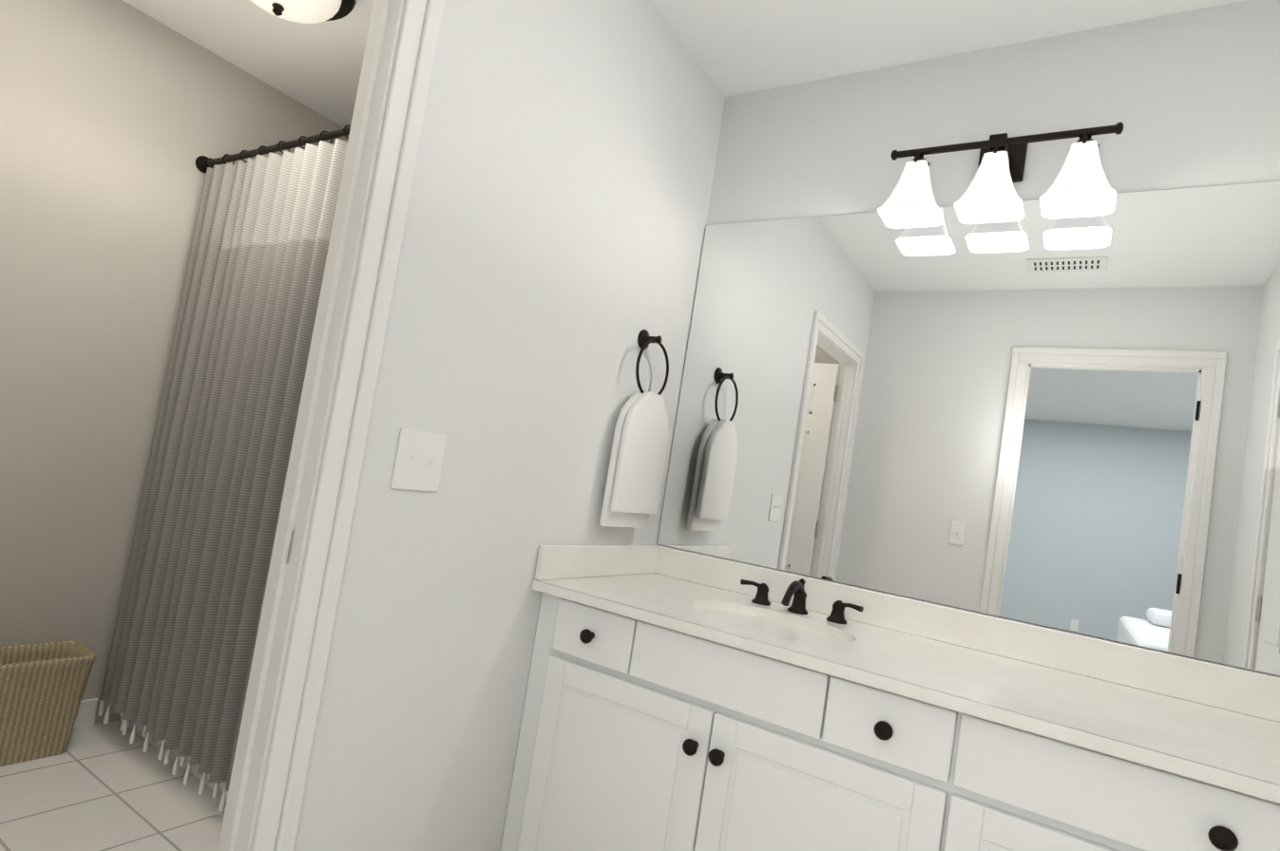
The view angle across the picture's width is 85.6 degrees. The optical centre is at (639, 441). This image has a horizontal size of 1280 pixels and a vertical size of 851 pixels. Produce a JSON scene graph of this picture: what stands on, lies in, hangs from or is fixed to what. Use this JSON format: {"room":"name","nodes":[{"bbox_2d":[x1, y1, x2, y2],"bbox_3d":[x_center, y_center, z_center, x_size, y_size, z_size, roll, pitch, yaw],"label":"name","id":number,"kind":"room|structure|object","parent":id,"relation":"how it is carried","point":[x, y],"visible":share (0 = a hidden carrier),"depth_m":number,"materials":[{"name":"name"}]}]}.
{"room":"bathroom","nodes":[
{"label":"bathroom","id":0,"kind":"room"},
{"bbox_2d":[0,720,226,850],"bbox_3d":[-0.639,1.178,1.268,3.649,0.100,2.340,7,-4,33],"label":"floor","id":1,"kind":"structure","parent":0,"point":[103,787],"depth_m":1.97,"materials":[{"name":"tile"}]},
{"bbox_2d":[0,640,96,766],"bbox_3d":[-1.934,0.816,2.140,0.200,0.315,0.320,7,-4,33],"label":"basket","id":2,"kind":"object","parent":1,"relation":"on","point":[43,685],"visible":0.96,"depth_m":2.14,"materials":[{"name":"wicker"}]},
{"bbox_2d":[119,716,226,796],"bbox_3d":[-0.988,0.932,2.354,1.597,0.400,0.696,7,-4,33],"label":"bathtub","id":3,"kind":"object","parent":1,"relation":"on","point":[193,769],"visible":0.02,"depth_m":2.24,"materials":[{"name":"white ceramic"}]},
{"bbox_2d":[500,567,1279,850],"bbox_3d":[0.536,0.888,1.469,1.716,0.856,0.593,7,-4,33],"label":"bathroom vanity","id":4,"kind":"object","parent":1,"relation":"on","point":[679,700],"depth_m":1.37,"materials":[{"name":"white paint"}]},
{"bbox_2d":[534,544,1279,715],"bbox_3d":[0.611,0.423,1.500,1.716,0.088,0.585,7,-4,33],"label":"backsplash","id":5,"kind":"structure","parent":4,"relation":"on","point":[1259,692],"depth_m":1.71,"materials":[{"name":"white stone"}]},
{"bbox_2d":[0,0,348,725],"bbox_3d":[-1.920,-0.251,2.289,0.120,2.440,2.100,7,-4,33],"label":"wall","id":6,"kind":"structure","parent":0,"point":[118,118],"depth_m":2.30,"materials":[{"name":"grey paint"}]},
{"bbox_2d":[72,698,98,729],"bbox_3d":[-2.241,0.864,1.873,0.013,0.095,1.290,7,-4,33],"label":"baseboard","id":7,"kind":"structure","parent":6,"relation":"attached to","point":[85,716],"depth_m":2.38,"materials":[{"name":"white paint"}]},
{"bbox_2d":[195,125,350,173],"bbox_3d":[-0.928,-0.933,2.101,1.603,0.060,0.060,7,-4,33],"label":"curtain rod","id":8,"kind":"object","parent":6,"relation":"attached to","point":[202,163],"visible":0.29,"depth_m":2.27,"materials":[{"name":"brown metal"}]},
{"bbox_2d":[97,138,347,811],"bbox_3d":[-1.097,0.054,2.050,1.518,1.945,0.086,7,-4,33],"label":"curtain","id":9,"kind":"object","parent":8,"relation":"hanging from","point":[182,648],"visible":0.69,"depth_m":2.17,"materials":[{"name":"fabric"}]},
{"bbox_2d":[293,0,725,850],"bbox_3d":[-0.491,-0.080,1.369,0.085,2.440,2.100,7,-4,33],"label":"wall","id":10,"kind":"structure","parent":0,"point":[550,253],"depth_m":1.56,"materials":[{"name":"white paint"}]},
{"bbox_2d":[217,0,445,850],"bbox_3d":[-0.787,0.040,0.931,0.123,2.063,0.849,7,-4,33],"label":"door frame","id":11,"kind":"structure","parent":10,"relation":"attached to","point":[262,811],"depth_m":1.23,"materials":[{"name":"white paint"}]},
{"bbox_2d":[286,529,294,564],"bbox_3d":[-0.623,0.184,1.218,0.030,0.060,0.001,7,-4,33],"label":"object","id":12,"kind":"structure","parent":11,"relation":"attached to","point":[290,547],"depth_m":1.21,"materials":[{"name":"silver metal"}]},
{"bbox_2d":[390,427,447,492],"bbox_3d":[-0.437,0.040,1.382,0.016,0.120,0.116,7,-4,33],"label":"light switch","id":13,"kind":"object","parent":10,"relation":"attached to","point":[419,460],"visible":1,"depth_m":1.38,"materials":[{"name":"white plastic"}]},
{"bbox_2d":[599,329,668,528],"bbox_3d":[0.002,-0.038,1.992,0.078,0.577,0.230,7,-4,33],"label":"hanging towel","id":14,"kind":"object","parent":10,"relation":"attached to","point":[632,491],"visible":1,"depth_m":1.94,"materials":[{"name":"white fabric"}]},
{"bbox_2d":[122,0,1244,128],"bbox_3d":[-0.248,-1.328,1.410,3.649,0.100,2.340,7,-4,33],"label":"ceiling","id":15,"kind":"structure","parent":0,"point":[738,47],"depth_m":1.99,"materials":[{"name":"white paint"}]},
{"bbox_2d":[250,0,356,23],"bbox_3d":[-1.000,-1.275,1.931,0.376,0.175,0.376,7,-4,33],"label":"ceiling light","id":16,"kind":"object","parent":15,"relation":"attached to","point":[308,11],"visible":1,"depth_m":1.96,"materials":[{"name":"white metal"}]},
{"bbox_2d":[656,0,1279,677],"bbox_3d":[0.860,0.155,1.804,1.924,2.440,0.128,7,-4,33],"label":"wall","id":17,"kind":"structure","parent":0,"point":[1034,416],"depth_m":1.74,"materials":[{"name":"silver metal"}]},
{"bbox_2d":[878,121,1123,229],"bbox_3d":[0.892,-0.681,1.732,0.518,0.230,0.187,7,-4,33],"label":"sconce","id":18,"kind":"object","parent":17,"relation":"attached to","point":[1080,186],"visible":1,"depth_m":1.70,"materials":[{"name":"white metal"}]}
]}

